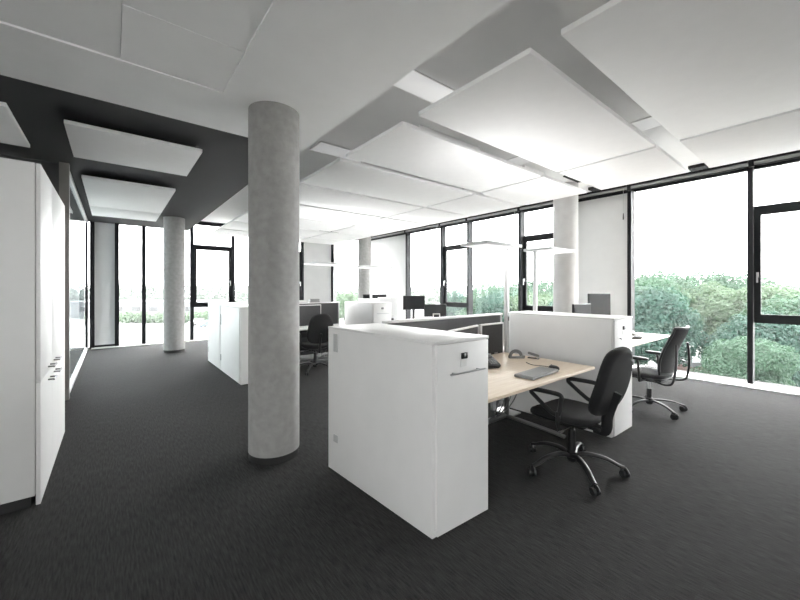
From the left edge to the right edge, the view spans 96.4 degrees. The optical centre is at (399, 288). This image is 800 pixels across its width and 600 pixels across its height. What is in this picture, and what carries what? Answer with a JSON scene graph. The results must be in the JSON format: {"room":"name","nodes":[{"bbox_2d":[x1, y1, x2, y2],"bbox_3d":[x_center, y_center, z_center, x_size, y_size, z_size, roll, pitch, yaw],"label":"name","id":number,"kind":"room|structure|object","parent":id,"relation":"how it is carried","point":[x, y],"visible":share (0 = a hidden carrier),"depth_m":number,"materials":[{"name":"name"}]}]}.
{"room":"open-plan office","nodes":[
{"label":"open-plan office","id":0,"kind":"room"},
{"bbox_2d":[0,154,58,194],"bbox_3d":[-6.056,-0.090,3.665,3.730,3.180,0.100,0,0,-39],"label":"wall","id":1,"kind":"structure","parent":0,"point":[51,169],"depth_m":4.74,"materials":[{"name":"grey paint"}]},
{"bbox_2d":[59,162,87,399],"bbox_3d":[-6.157,-0.100,6.849,0.100,3.199,5.250,0,0,-39],"label":"glass wall","id":2,"kind":"structure","parent":0,"point":[76,221],"depth_m":5.89,"materials":[{"name":"clear glass"}]},
{"bbox_2d":[0,75,247,230],"bbox_3d":[-6.003,-1.849,5.408,6.015,0.299,8.049,0,0,-39],"label":"ceiling","id":3,"kind":"structure","parent":0,"point":[220,172],"depth_m":4.24,"materials":[{"name":"paint"}]},
{"bbox_2d":[0,101,29,147],"bbox_3d":[-4.285,-1.649,3.234,1.170,0.098,1.170,0,0,-39],"label":"ceiling panel","id":4,"kind":"object","parent":3,"relation":"attached to","point":[11,133],"visible":1,"depth_m":3.61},
{"bbox_2d":[90,206,159,221],"bbox_3d":[-5.897,-1.649,7.699,1.150,0.098,1.110,0,0,-39],"label":"ceiling panel","id":5,"kind":"object","parent":3,"relation":"attached to","point":[96,211],"visible":0.82,"depth_m":7.68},
{"bbox_2d":[81,175,175,213],"bbox_3d":[-4.820,-1.649,6.358,1.150,0.098,2.250,0,0,-39],"label":"ceiling panel","id":6,"kind":"object","parent":3,"relation":"attached to","point":[100,192],"visible":1,"depth_m":6.05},
{"bbox_2d":[64,119,201,175],"bbox_3d":[-3.138,-1.649,4.265,1.189,0.098,1.140,0,0,-39],"label":"ceiling panel","id":7,"kind":"object","parent":3,"relation":"attached to","point":[90,142],"visible":1,"depth_m":4.10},
{"bbox_2d":[0,0,508,150],"bbox_3d":[-0.272,-1.800,-1.726,6.015,0.399,10.250,0,0,-39],"label":"ceiling","id":8,"kind":"structure","parent":0,"point":[204,63],"depth_m":2.39,"materials":[{"name":"white paint"}]},
{"bbox_2d":[88,294,700,366],"bbox_3d":[12.258,9.000,112.471,680.000,1.000,680.000,0,0,-39],"label":"ground","id":9,"kind":"structure","parent":0,"point":[129,333],"depth_m":69.86,"materials":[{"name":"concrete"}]},
{"bbox_2d":[88,300,227,318],"bbox_3d":[-76.923,6.050,110.000,44.800,4.900,14.800,0,0,-1],"label":"building","id":10,"kind":"object","parent":9,"relation":"on","point":[154,306],"visible":0.28,"depth_m":103.03,"materials":[{"name":"white"}]},
{"bbox_2d":[119,310,207,323],"bbox_3d":[-54.699,7.316,91.003,29.466,3.922,27.806,0,0,-39],"label":"hedge","id":11,"kind":"object","parent":9,"relation":"on","point":[124,317],"visible":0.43,"depth_m":89.12,"materials":[{"name":"green plant"}]},
{"bbox_2d":[336,292,357,324],"bbox_3d":[-11.770,4.581,75.151,7.535,7.837,7.838,0,0,-43],"label":"tree","id":12,"kind":"object","parent":9,"relation":"on","point":[348,297],"visible":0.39,"depth_m":73.58,"materials":[{"name":"green plant"}]},
{"bbox_2d":[88,276,799,303],"bbox_3d":[-30.905,3.315,172.138,322.317,16.956,350.496,0,0,-39],"label":"treeline","id":13,"kind":"object","parent":9,"relation":"on","point":[130,293],"visible":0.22,"depth_m":165.60,"materials":[{"name":"plant"}]},
{"bbox_2d":[446,290,465,315],"bbox_3d":[11.511,4.379,74.596,8.183,8.241,7.896,0,0,-38],"label":"tree","id":14,"kind":"object","parent":9,"relation":"on","point":[450,311],"visible":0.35,"depth_m":72.47,"materials":[{"name":"green plant"}]},
{"bbox_2d":[455,283,517,315],"bbox_3d":[12.203,3.826,51.876,9.762,9.347,8.927,0,0,15],"label":"tree","id":15,"kind":"object","parent":9,"relation":"on","point":[498,287],"visible":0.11,"depth_m":51.11,"materials":[{"name":"green plant"}]},
{"bbox_2d":[475,290,514,321],"bbox_3d":[11.467,4.295,41.697,8.350,8.409,8.057,0,0,1],"label":"tree","id":16,"kind":"object","parent":9,"relation":"on","point":[488,306],"visible":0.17,"depth_m":40.03,"materials":[{"name":"green plant"}]},
{"bbox_2d":[499,278,552,300],"bbox_3d":[17.237,3.460,49.783,9.627,10.080,10.528,0,0,44],"label":"tree","id":17,"kind":"object","parent":9,"relation":"on","point":[540,284],"visible":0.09,"depth_m":49.42,"materials":[{"name":"green plant"}]},
{"bbox_2d":[500,291,552,321],"bbox_3d":[14.592,4.386,37.976,8.230,8.229,7.912,0,0,9],"label":"tree","id":18,"kind":"object","parent":9,"relation":"on","point":[542,300],"visible":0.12,"depth_m":38.10,"materials":[{"name":"green plant"}]},
{"bbox_2d":[635,277,692,329],"bbox_3d":[20.693,3.689,32.805,10.049,9.622,9.190,0,0,-16],"label":"tree","id":19,"kind":"object","parent":9,"relation":"on","point":[648,281],"visible":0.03,"depth_m":31.44,"materials":[{"name":"green plant"}]},
{"bbox_2d":[635,285,708,366],"bbox_3d":[20.914,4.085,30.579,8.460,8.830,8.767,0,0,34],"label":"tree","id":20,"kind":"object","parent":9,"relation":"on","point":[664,321],"visible":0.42,"depth_m":28.26,"materials":[{"name":"green plant"}]},
{"bbox_2d":[635,268,724,341],"bbox_3d":[33.189,2.910,43.867,10.678,11.180,11.676,0,0,-4],"label":"tree","id":21,"kind":"object","parent":9,"relation":"on","point":[681,280],"visible":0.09,"depth_m":42.57,"materials":[{"name":"green plant"}]},
{"bbox_2d":[677,355,714,372],"bbox_3d":[28.341,7.550,34.000,4.400,1.900,3.800,0,0,-1],"label":"building","id":22,"kind":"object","parent":9,"relation":"on","point":[696,361],"visible":0.21,"depth_m":33.00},
{"bbox_2d":[667,281,746,351],"bbox_3d":[34.718,3.798,40.795,9.406,9.405,9.042,0,0,-24],"label":"tree","id":23,"kind":"object","parent":9,"relation":"on","point":[720,309],"visible":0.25,"depth_m":38.74,"materials":[{"name":"green plant"}]},
{"bbox_2d":[684,269,775,305],"bbox_3d":[43.271,2.910,46.178,11.676,11.180,10.678,0,0,6],"label":"tree","id":24,"kind":"object","parent":9,"relation":"on","point":[724,279],"visible":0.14,"depth_m":44.55,"materials":[{"name":"green plant"}]},
{"bbox_2d":[690,336,799,385],"bbox_3d":[22.593,5.751,24.070,5.251,5.498,5.742,0,0,-2],"label":"tree","id":25,"kind":"object","parent":9,"relation":"on","point":[731,360],"visible":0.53,"depth_m":22.45,"materials":[{"name":"green plant"}]},
{"bbox_2d":[697,310,799,386],"bbox_3d":[27.291,5.052,26.916,6.607,6.896,6.847,0,0,-28],"label":"tree","id":26,"kind":"object","parent":9,"relation":"on","point":[767,332],"visible":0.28,"depth_m":26.20,"materials":[{"name":"green plant"}]},
{"bbox_2d":[710,292,799,378],"bbox_3d":[30.400,4.285,27.889,8.805,8.431,8.052,0,0,15],"label":"tree","id":27,"kind":"object","parent":9,"relation":"on","point":[783,308],"visible":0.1,"depth_m":28.04,"materials":[{"name":"green plant"}]},
{"bbox_2d":[729,284,799,317],"bbox_3d":[39.401,3.994,37.690,8.665,9.013,9.014,0,0,1],"label":"tree","id":28,"kind":"object","parent":9,"relation":"on","point":[766,293],"visible":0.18,"depth_m":36.20,"materials":[{"name":"green plant"}]},
{"bbox_2d":[0,340,799,599],"bbox_3d":[-0.374,1.625,3.419,12.700,0.250,18.600,0,0,-39],"label":"floor","id":29,"kind":"structure","parent":0,"point":[153,491],"depth_m":2.38,"materials":[{"name":"grey carpet"}]},
{"bbox_2d":[0,157,57,514],"bbox_3d":[-2.890,0.315,2.537,0.632,2.370,0.591,0,0,-39],"label":"wardrobe","id":30,"kind":"object","parent":29,"relation":"on","point":[26,364],"visible":1,"depth_m":2.43,"materials":[{"name":"white paint"}]},
{"bbox_2d":[52,185,64,467],"bbox_3d":[-3.398,0.315,3.169,0.632,2.370,1.018,0,0,-39],"label":"wardrobe","id":31,"kind":"object","parent":29,"relation":"on","point":[58,208],"visible":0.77,"depth_m":3.30,"materials":[{"name":"white paint"}]},
{"bbox_2d":[90,221,114,348],"bbox_3d":[-7.616,-0.239,9.152,0.490,3.519,0.150,0,0,-39],"label":"wall","id":32,"kind":"structure","parent":29,"relation":"on","point":[102,235],"depth_m":9.16,"materials":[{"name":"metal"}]},
{"bbox_2d":[115,223,141,345],"bbox_3d":[-7.203,-0.239,9.484,0.570,3.519,0.150,0,0,-39],"label":"window","id":33,"kind":"structure","parent":29,"relation":"on","point":[116,224],"depth_m":9.28,"materials":[{"name":"metal"}]},
{"bbox_2d":[91,339,207,348],"bbox_3d":[-4.666,1.489,11.436,7.890,0.022,0.215,0,0,-39],"label":"trim","id":34,"kind":"structure","parent":29,"relation":"on","point":[195,339],"depth_m":9.52,"materials":[{"name":"white paint"}]},
{"bbox_2d":[142,226,189,343],"bbox_3d":[-6.539,-0.239,10.018,1.135,3.519,0.150,0,0,-39],"label":"window","id":35,"kind":"structure","parent":29,"relation":"on","point":[143,227],"depth_m":9.64,"materials":[{"name":"metal"}]},
{"bbox_2d":[163,216,184,352],"bbox_3d":[-5.417,-0.100,8.578,0.440,3.200,0.440,0,0,-39],"label":"concrete column","id":36,"kind":"structure","parent":29,"relation":"on","point":[173,227],"depth_m":8.39,"materials":[{"name":"concrete"}]},
{"bbox_2d":[190,221,231,339],"bbox_3d":[-5.655,-0.239,10.715,1.115,3.519,0.170,0,0,-39],"label":"window","id":37,"kind":"structure","parent":29,"relation":"on","point":[193,247],"depth_m":10.44,"materials":[{"name":"metal"}]},
{"bbox_2d":[208,302,243,369],"bbox_3d":[-3.470,0.895,7.186,0.508,1.210,1.110,0,0,-39],"label":"storage cabinet","id":38,"kind":"object","parent":29,"relation":"on","point":[214,309],"visible":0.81,"depth_m":6.98,"materials":[{"name":"white paint"}]},
{"bbox_2d":[231,236,234,301],"bbox_3d":[-4.759,-0.239,11.448,1.200,3.519,0.150,0,0,-39],"label":"window","id":39,"kind":"structure","parent":29,"relation":"on","point":[232,237],"depth_m":11.04,"materials":[{"name":"metal"}]},
{"bbox_2d":[220,304,247,384],"bbox_3d":[-2.709,0.895,6.239,0.508,1.210,1.300,0,0,-39],"label":"storage cabinet","id":40,"kind":"object","parent":29,"relation":"on","point":[233,317],"visible":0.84,"depth_m":5.83,"materials":[{"name":"laminate"}]},
{"bbox_2d":[248,101,298,464],"bbox_3d":[-1.145,-0.050,3.258,0.440,3.100,0.440,0,0,-39],"label":"concrete column","id":41,"kind":"structure","parent":29,"relation":"on","point":[273,127],"depth_m":3.06,"materials":[{"name":"concrete"}]},
{"bbox_2d":[300,242,330,301],"bbox_3d":[-3.009,-0.239,12.854,1.190,3.519,0.150,0,0,-39],"label":"wall","id":42,"kind":"structure","parent":29,"relation":"on","point":[315,280],"depth_m":12.85,"materials":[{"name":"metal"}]},
{"bbox_2d":[299,314,332,375],"bbox_3d":[-1.563,0.968,6.536,0.782,1.065,0.771,0,0,7],"label":"office chair","id":43,"kind":"object","parent":29,"relation":"on","point":[317,333],"visible":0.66,"depth_m":6.30,"materials":[{"name":"fabric"}]},
{"bbox_2d":[299,302,339,355],"bbox_3d":[-2.089,0.892,7.429,1.850,1.215,0.070,0,0,-39],"label":"screen","id":44,"kind":"object","parent":29,"relation":"on","point":[330,308],"visible":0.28,"depth_m":7.80,"materials":[{"name":"grey fabric"}]},
{"bbox_2d":[299,324,342,361],"bbox_3d":[-1.877,1.128,7.086,1.750,0.736,0.560,0,0,-39],"label":"desk","id":45,"kind":"object","parent":29,"relation":"on","point":[303,330],"visible":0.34,"depth_m":7.24,"materials":[{"name":"white paint"}]},
{"bbox_2d":[299,304,320,325],"bbox_3d":[-2.226,0.562,7.217,1.370,0.465,0.033,0,0,-39],"label":"screen","id":46,"kind":"object","parent":45,"relation":"attached to","point":[306,312],"visible":0.24,"depth_m":7.44,"materials":[{"name":"grey fabric"}]},
{"bbox_2d":[304,262,348,301],"bbox_3d":[-1.581,0.474,7.684,0.820,2.051,0.720,0,0,-39],"label":"floor lamp","id":47,"kind":"object","parent":29,"relation":"on","point":[333,264],"visible":0.48,"depth_m":7.74,"materials":[{"name":"white metal"}]},
{"bbox_2d":[331,239,357,301],"bbox_3d":[-1.937,-0.239,13.715,1.560,3.519,0.150,0,0,-39],"label":"window","id":48,"kind":"structure","parent":29,"relation":"on","point":[332,245],"depth_m":13.20,"materials":[{"name":"metal"}]},
{"bbox_2d":[358,236,370,297],"bbox_3d":[-1.213,-0.250,12.238,0.440,3.500,0.440,0,0,-39],"label":"concrete column","id":49,"kind":"structure","parent":29,"relation":"on","point":[364,244],"depth_m":12.05,"materials":[{"name":"concrete"}]},
{"bbox_2d":[345,301,391,324],"bbox_3d":[-0.697,0.892,7.717,0.484,1.215,1.138,0,0,-39],"label":"storage cabinet","id":50,"kind":"object","parent":29,"relation":"on","point":[356,312],"visible":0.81,"depth_m":7.41,"materials":[{"name":"white paint"}]},
{"bbox_2d":[349,265,392,301],"bbox_3d":[-0.721,0.479,8.522,0.850,2.041,0.690,0,0,-39],"label":"floor lamp","id":51,"kind":"object","parent":29,"relation":"on","point":[370,267],"visible":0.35,"depth_m":8.43,"materials":[{"name":"white metal"}]},
{"bbox_2d":[371,232,410,319],"bbox_3d":[-0.505,-0.239,13.178,0.220,3.519,2.620,0,0,-39],"label":"wall","id":52,"kind":"structure","parent":29,"relation":"on","point":[395,250],"depth_m":12.87,"materials":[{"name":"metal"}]},
{"bbox_2d":[328,323,488,538],"bbox_3d":[0.005,0.907,2.708,0.491,1.185,1.285,0,0,-42],"label":"storage cabinet","id":53,"kind":"object","parent":29,"relation":"on","point":[408,406],"visible":1,"depth_m":2.35,"materials":[{"name":"white paint"}]},
{"bbox_2d":[410,226,445,303],"bbox_3d":[0.829,-0.239,11.518,0.220,3.519,1.640,0,0,-39],"label":"window","id":54,"kind":"structure","parent":29,"relation":"on","point":[443,228],"depth_m":10.85,"materials":[{"name":"metal"}]},
{"bbox_2d":[405,223,440,232],"bbox_3d":[0.702,-1.667,11.419,0.111,0.664,1.642,0,0,-39],"label":"roller blind","id":55,"kind":"object","parent":54,"relation":"attached to","point":[436,224],"visible":0.81,"depth_m":11.36,"materials":[{"name":"metal"}]},
{"bbox_2d":[382,313,502,409],"bbox_3d":[0.561,0.902,3.959,1.835,1.195,0.070,0,0,-39],"label":"screen","id":56,"kind":"object","parent":29,"relation":"on","point":[446,323],"visible":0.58,"depth_m":3.94,"materials":[{"name":"grey fabric"}]},
{"bbox_2d":[443,220,472,314],"bbox_3d":[1.671,-0.239,10.470,0.220,3.519,1.050,0,0,-39],"label":"window","id":57,"kind":"structure","parent":29,"relation":"on","point":[469,305],"depth_m":10.10,"materials":[{"name":"metal"}]},
{"bbox_2d":[460,240,521,415],"bbox_3d":[1.093,0.487,4.178,0.731,2.026,0.375,0,0,-39],"label":"floor lamp","id":58,"kind":"object","parent":29,"relation":"on","point":[484,244],"visible":0.85,"depth_m":4.33,"materials":[{"name":"white metal"}]},
{"bbox_2d":[464,244,517,249],"bbox_3d":[1.066,-0.486,4.157,0.601,0.005,0.315,0,0,-39],"label":"diffuser","id":59,"kind":"object","parent":58,"relation":"attached to","point":[482,246],"depth_m":4.08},
{"bbox_2d":[472,211,524,310],"bbox_3d":[2.513,-0.239,9.421,0.220,3.519,1.640,0,0,-39],"label":"window","id":60,"kind":"structure","parent":29,"relation":"on","point":[521,215],"depth_m":8.76,"materials":[{"name":"metal"}]},
{"bbox_2d":[466,207,519,233],"bbox_3d":[2.387,-1.667,9.322,0.111,0.664,1.642,0,0,-39],"label":"roller blind","id":61,"kind":"object","parent":60,"relation":"attached to","point":[516,209],"visible":0.87,"depth_m":9.24,"materials":[{"name":"metal"}]},
{"bbox_2d":[523,205,552,311],"bbox_3d":[3.356,-0.239,8.373,0.220,3.519,1.050,0,0,-39],"label":"window","id":62,"kind":"structure","parent":29,"relation":"on","point":[545,236],"depth_m":8.67,"materials":[{"name":"metal"}]},
{"bbox_2d":[519,200,552,211],"bbox_3d":[3.236,-1.942,8.279,0.095,0.114,1.052,0,0,-39],"label":"roller blind","id":63,"kind":"object","parent":62,"relation":"attached to","point":[546,203],"visible":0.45,"depth_m":8.32,"materials":[{"name":"metal"}]},
{"bbox_2d":[488,352,594,438],"bbox_3d":[0.929,1.128,3.378,1.680,0.736,1.037,0,0,-39],"label":"desk","id":64,"kind":"object","parent":29,"relation":"on","point":[502,383],"visible":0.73,"depth_m":3.33,"materials":[{"name":"brown wood"}]},
{"bbox_2d":[448,325,478,333],"bbox_3d":[0.680,0.583,3.772,0.034,0.355,0.692,0,0,35],"label":"screen","id":65,"kind":"object","parent":64,"relation":"on","point":[474,329],"visible":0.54,"depth_m":3.85,"materials":[{"name":"grey fabric"}]},
{"bbox_2d":[479,322,503,354],"bbox_3d":[1.072,0.598,4.178,0.425,0.395,0.033,0,0,-39],"label":"screen","id":66,"kind":"object","parent":64,"relation":"attached to","point":[495,331],"visible":0.81,"depth_m":4.19,"materials":[{"name":"grey fabric"}]},
{"bbox_2d":[488,354,500,368],"bbox_3d":[0.853,0.681,3.502,0.180,0.158,0.210,0,0,-19],"label":"telephone","id":67,"kind":"object","parent":64,"relation":"on","point":[492,362],"visible":0.34,"depth_m":3.44,"materials":[{"name":"black plastic"}]},
{"bbox_2d":[508,349,524,358],"bbox_3d":[1.285,0.712,3.937,0.171,0.096,0.060,0,0,-1],"label":"tape dispenser","id":68,"kind":"object","parent":64,"relation":"on","point":[521,356],"visible":1,"depth_m":3.93,"materials":[{"name":"grey plastic"}]},
{"bbox_2d":[514,366,557,379],"bbox_3d":[1.216,0.744,3.173,0.465,0.031,0.177,0,0,-42],"label":"keyboard","id":69,"kind":"object","parent":64,"relation":"on","point":[538,372],"visible":1,"depth_m":3.12,"materials":[{"name":"grey plastic"}]},
{"bbox_2d":[523,247,574,310],"bbox_3d":[2.173,0.460,5.222,0.750,2.081,0.420,0,0,-39],"label":"floor lamp","id":70,"kind":"object","parent":29,"relation":"on","point":[543,250],"visible":0.41,"depth_m":5.04,"materials":[{"name":"white metal"}]},
{"bbox_2d":[526,249,571,253],"bbox_3d":[2.193,-0.541,5.238,0.640,0.005,0.360,0,0,-39],"label":"diffuser","id":71,"kind":"object","parent":70,"relation":"attached to","point":[543,251],"depth_m":5.14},
{"bbox_2d":[553,182,577,312],"bbox_3d":[3.190,-0.250,6.886,0.440,3.500,0.440,0,0,-39],"label":"concrete column","id":72,"kind":"structure","parent":29,"relation":"on","point":[565,210],"depth_m":6.70,"materials":[{"name":"concrete"}]},
{"bbox_2d":[509,311,632,437],"bbox_3d":[1.952,0.897,4.207,0.481,1.205,1.290,0,0,-39],"label":"storage cabinet","id":73,"kind":"object","parent":29,"relation":"on","point":[577,338],"visible":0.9,"depth_m":3.92,"materials":[{"name":"laminate"}]},
{"bbox_2d":[528,347,632,495],"bbox_3d":[1.430,0.968,2.942,0.782,1.065,0.771,0,0,2],"label":"office chair","id":74,"kind":"object","parent":29,"relation":"on","point":[611,384],"visible":1,"depth_m":2.77,"materials":[{"name":"fabric"}]},
{"bbox_2d":[578,189,634,364],"bbox_3d":[4.101,-0.239,7.445,0.220,3.519,1.330,0,0,-39],"label":"wall","id":75,"kind":"structure","parent":29,"relation":"on","point":[606,241],"depth_m":7.28,"materials":[{"name":"paint"}]},
{"bbox_2d":[578,185,630,219],"bbox_3d":[3.975,-1.667,7.346,0.111,0.664,1.332,0,0,-39],"label":"roller blind","id":76,"kind":"object","parent":75,"relation":"attached to","point":[625,187],"visible":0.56,"depth_m":7.15,"materials":[{"name":"metal"}]},
{"bbox_2d":[632,332,669,346],"bbox_3d":[3.132,1.128,5.338,2.730,0.735,0.800,0,0,-39],"label":"desk","id":77,"kind":"object","parent":29,"relation":"on","point":[647,337],"visible":0.02,"depth_m":5.49,"materials":[{"name":"white wood"}]},
{"bbox_2d":[572,303,590,313],"bbox_3d":[2.636,0.487,5.229,0.530,0.545,0.190,0,0,-39],"label":"monitor","id":78,"kind":"object","parent":77,"relation":"on","point":[585,308],"visible":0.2,"depth_m":5.19,"materials":[{"name":"black plastic"}]},
{"bbox_2d":[588,293,610,314],"bbox_3d":[3.107,0.415,5.607,0.580,0.690,0.190,0,0,-31],"label":"monitor","id":79,"kind":"object","parent":77,"relation":"on","point":[600,302],"visible":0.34,"depth_m":5.57,"materials":[{"name":"black plastic"}]},
{"bbox_2d":[632,325,690,419],"bbox_3d":[3.093,0.969,4.457,0.766,1.062,0.804,0,0,-35],"label":"office chair","id":80,"kind":"object","parent":29,"relation":"on","point":[667,362],"visible":0.83,"depth_m":4.23,"materials":[{"name":"fabric"}]},
{"bbox_2d":[634,166,754,383],"bbox_3d":[5.042,-0.239,6.274,0.220,3.519,1.675,0,0,-39],"label":"window","id":81,"kind":"structure","parent":29,"relation":"on","point":[750,171],"depth_m":5.59,"materials":[{"name":"metal"}]},
{"bbox_2d":[629,160,752,190],"bbox_3d":[4.922,-1.942,6.180,0.095,0.114,1.677,0,0,-39],"label":"roller blind","id":82,"kind":"object","parent":81,"relation":"attached to","point":[739,165],"visible":0.88,"depth_m":6.06,"materials":[{"name":"metal"}]},
{"bbox_2d":[632,365,799,395],"bbox_3d":[4.259,1.489,7.007,0.458,0.022,17.990,0,0,-39],"label":"trim","id":83,"kind":"structure","parent":29,"relation":"on","point":[758,386],"depth_m":5.59,"materials":[{"name":"white paint"}]},
{"bbox_2d":[754,158,799,388],"bbox_3d":[5.900,-0.239,5.206,0.220,3.519,1.065,0,0,-39],"label":"window","id":84,"kind":"structure","parent":29,"relation":"on","point":[792,206],"depth_m":5.55,"materials":[{"name":"metal"}]},
{"bbox_2d":[752,150,799,167],"bbox_3d":[5.774,-1.667,5.106,0.111,0.664,1.067,0,0,-39],"label":"roller blind","id":85,"kind":"object","parent":84,"relation":"attached to","point":[793,154],"visible":0.89,"depth_m":5.31,"materials":[{"name":"grey fabric"}]},
{"bbox_3d":[0.501,1.128,8.773,2.530,0.736,0.850,0,0,-39],"label":"desk","id":86,"kind":"object","parent":29,"relation":"on","visible":0},
{"bbox_2d":[378,297,397,318],"bbox_3d":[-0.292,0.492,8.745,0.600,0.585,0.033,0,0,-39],"label":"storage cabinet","id":87,"kind":"object","parent":86,"relation":"attached to","point":[394,300],"visible":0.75,"depth_m":8.83,"materials":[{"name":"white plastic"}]},
{"bbox_2d":[403,296,424,318],"bbox_3d":[0.333,0.460,8.700,0.560,0.600,0.190,0,0,-19],"label":"monitor","id":88,"kind":"object","parent":86,"relation":"on","point":[413,303],"visible":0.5,"depth_m":8.67,"materials":[{"name":"black plastic"}]},
{"bbox_2d":[424,304,445,316],"bbox_3d":[0.905,0.575,9.244,0.580,0.370,0.190,0,0,-1],"label":"monitor","id":89,"kind":"object","parent":86,"relation":"on","point":[429,309],"visible":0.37,"depth_m":9.21,"materials":[{"name":"black plastic"}]},
{"bbox_2d":[201,0,702,224],"bbox_3d":[-0.406,-2.150,3.458,12.900,0.300,18.700,0,0,-39],"label":"ceiling","id":90,"kind":"structure","parent":0,"point":[517,26],"depth_m":3.40,"materials":[{"name":"paint"}]},
{"bbox_2d":[210,227,307,239],"bbox_3d":[-4.189,-1.799,10.758,2.535,0.398,1.180,0,0,-39],"label":"ceiling panel","id":91,"kind":"object","parent":90,"relation":"attached to","point":[219,231],"visible":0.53,"depth_m":10.31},
{"bbox_2d":[220,220,326,236],"bbox_3d":[-3.381,-1.799,9.752,2.535,0.398,1.200,0,0,-39],"label":"ceiling panel","id":92,"kind":"object","parent":90,"relation":"attached to","point":[234,225],"visible":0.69,"depth_m":9.46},
{"bbox_2d":[233,211,351,231],"bbox_3d":[-2.567,-1.799,8.739,2.535,0.398,1.200,0,0,-39],"label":"ceiling panel","id":93,"kind":"object","parent":90,"relation":"attached to","point":[303,223],"visible":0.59,"depth_m":8.87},
{"bbox_2d":[299,237,346,244],"bbox_3d":[-2.624,-1.799,12.015,1.360,0.398,1.180,0,0,-39],"label":"ceiling panel","id":94,"kind":"object","parent":90,"relation":"attached to","point":[309,239],"visible":0.52,"depth_m":11.87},
{"bbox_2d":[310,141,360,162],"bbox_3d":[-0.705,-1.992,5.348,1.220,0.014,0.360,0,0,-39],"label":"recessed light","id":95,"kind":"object","parent":90,"relation":"in","point":[321,147],"visible":0.43,"depth_m":5.12,"materials":[{"name":"white paint"}]},
{"bbox_2d":[299,204,382,224],"bbox_3d":[-1.752,-1.799,7.725,2.535,0.398,1.200,0,0,-39],"label":"ceiling panel","id":96,"kind":"object","parent":90,"relation":"attached to","point":[305,211],"visible":0.42,"depth_m":7.82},
{"bbox_2d":[312,232,369,240],"bbox_3d":[-1.816,-1.799,11.010,1.360,0.398,1.200,0,0,-39],"label":"ceiling panel","id":97,"kind":"object","parent":90,"relation":"attached to","point":[329,235],"visible":0.68,"depth_m":10.90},
{"bbox_2d":[299,182,421,216],"bbox_3d":[-0.938,-1.799,6.712,2.535,0.398,1.200,0,0,-39],"label":"ceiling panel","id":98,"kind":"object","parent":90,"relation":"attached to","point":[312,195],"visible":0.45,"depth_m":6.61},
{"bbox_2d":[332,225,395,235],"bbox_3d":[-1.002,-1.799,9.996,1.360,0.398,1.200,0,0,-39],"label":"ceiling panel","id":99,"kind":"object","parent":90,"relation":"attached to","point":[354,229],"visible":0.64,"depth_m":9.95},
{"bbox_2d":[301,158,472,206],"bbox_3d":[-0.133,-1.799,5.710,2.535,0.398,1.190,0,0,-39],"label":"ceiling panel","id":100,"kind":"object","parent":90,"relation":"attached to","point":[342,174],"visible":0.96,"depth_m":5.47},
{"bbox_2d":[357,217,428,230],"bbox_3d":[-0.188,-1.799,8.983,1.360,0.398,1.200,0,0,-39],"label":"ceiling panel","id":101,"kind":"object","parent":90,"relation":"attached to","point":[387,223],"visible":0.63,"depth_m":8.87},
{"bbox_2d":[393,70,455,103],"bbox_3d":[0.493,-1.992,3.744,1.360,0.014,0.320,0,0,-39],"label":"recessed light","id":102,"kind":"object","parent":90,"relation":"in","point":[416,83],"visible":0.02,"depth_m":3.52,"materials":[{"name":"white paint"}]},
{"bbox_2d":[388,206,468,223],"bbox_3d":[0.627,-1.799,7.969,1.360,0.398,1.200,0,0,-39],"label":"ceiling panel","id":103,"kind":"object","parent":90,"relation":"attached to","point":[426,215],"visible":0.7,"depth_m":7.89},
{"bbox_2d":[346,121,540,191],"bbox_3d":[0.671,-1.799,4.708,2.535,0.398,1.100,0,0,-39],"label":"ceiling panel","id":104,"kind":"object","parent":90,"relation":"attached to","point":[421,151],"visible":1,"depth_m":4.43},
{"bbox_2d":[427,188,519,215],"bbox_3d":[1.432,-1.799,6.968,1.360,0.398,1.190,0,0,-39],"label":"ceiling panel","id":105,"kind":"object","parent":90,"relation":"attached to","point":[477,203],"visible":0.86,"depth_m":6.85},
{"bbox_2d":[507,156,530,165],"bbox_3d":[1.945,-1.992,5.443,0.370,0.014,0.570,0,0,-39],"label":"recessed light","id":106,"kind":"object","parent":90,"relation":"in","point":[517,160],"visible":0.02,"depth_m":5.53,"materials":[{"name":"white paint"}]},
{"bbox_2d":[482,165,585,204],"bbox_3d":[2.236,-1.799,5.966,1.360,0.398,1.100,0,0,-39],"label":"ceiling panel","id":107,"kind":"object","parent":90,"relation":"attached to","point":[543,188],"visible":0.88,"depth_m":5.87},
{"bbox_2d":[419,47,654,171],"bbox_3d":[1.515,-1.799,3.658,2.535,0.398,1.135,0,0,-39],"label":"ceiling panel","id":108,"kind":"object","parent":90,"relation":"attached to","point":[526,107],"visible":1,"depth_m":3.33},
{"bbox_2d":[559,145,688,189],"bbox_3d":[3.079,-1.799,4.917,1.360,0.398,1.130,0,0,-39],"label":"ceiling panel","id":109,"kind":"object","parent":90,"relation":"attached to","point":[651,163],"visible":0.86,"depth_m":4.79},
{"bbox_2d":[631,116,661,131],"bbox_3d":[3.291,-1.992,3.927,0.370,0.014,1.220,0,0,-39],"label":"recessed light","id":110,"kind":"object","parent":90,"relation":"in","point":[647,123],"visible":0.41,"depth_m":4.29,"materials":[{"name":"white paint"}]},
{"bbox_2d":[561,0,799,139],"bbox_3d":[2.421,-1.799,2.531,2.535,0.398,1.333,0,0,-39],"label":"ceiling panel","id":111,"kind":"object","parent":90,"relation":"attached to","point":[696,67],"visible":1,"depth_m":2.44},
{"bbox_2d":[688,163,708,171],"bbox_3d":[4.835,-1.972,5.796,0.200,0.055,0.220,0,0,-39],"label":"ceiling vent","id":112,"kind":"object","parent":90,"relation":"in","point":[697,167],"visible":0.94,"depth_m":5.76,"materials":[{"name":"metal"}]},
{"bbox_2d":[680,108,799,167],"bbox_3d":[3.986,-1.799,3.788,1.360,0.398,1.333,0,0,-39],"label":"ceiling panel","id":113,"kind":"object","parent":90,"relation":"attached to","point":[779,133],"visible":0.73,"depth_m":3.85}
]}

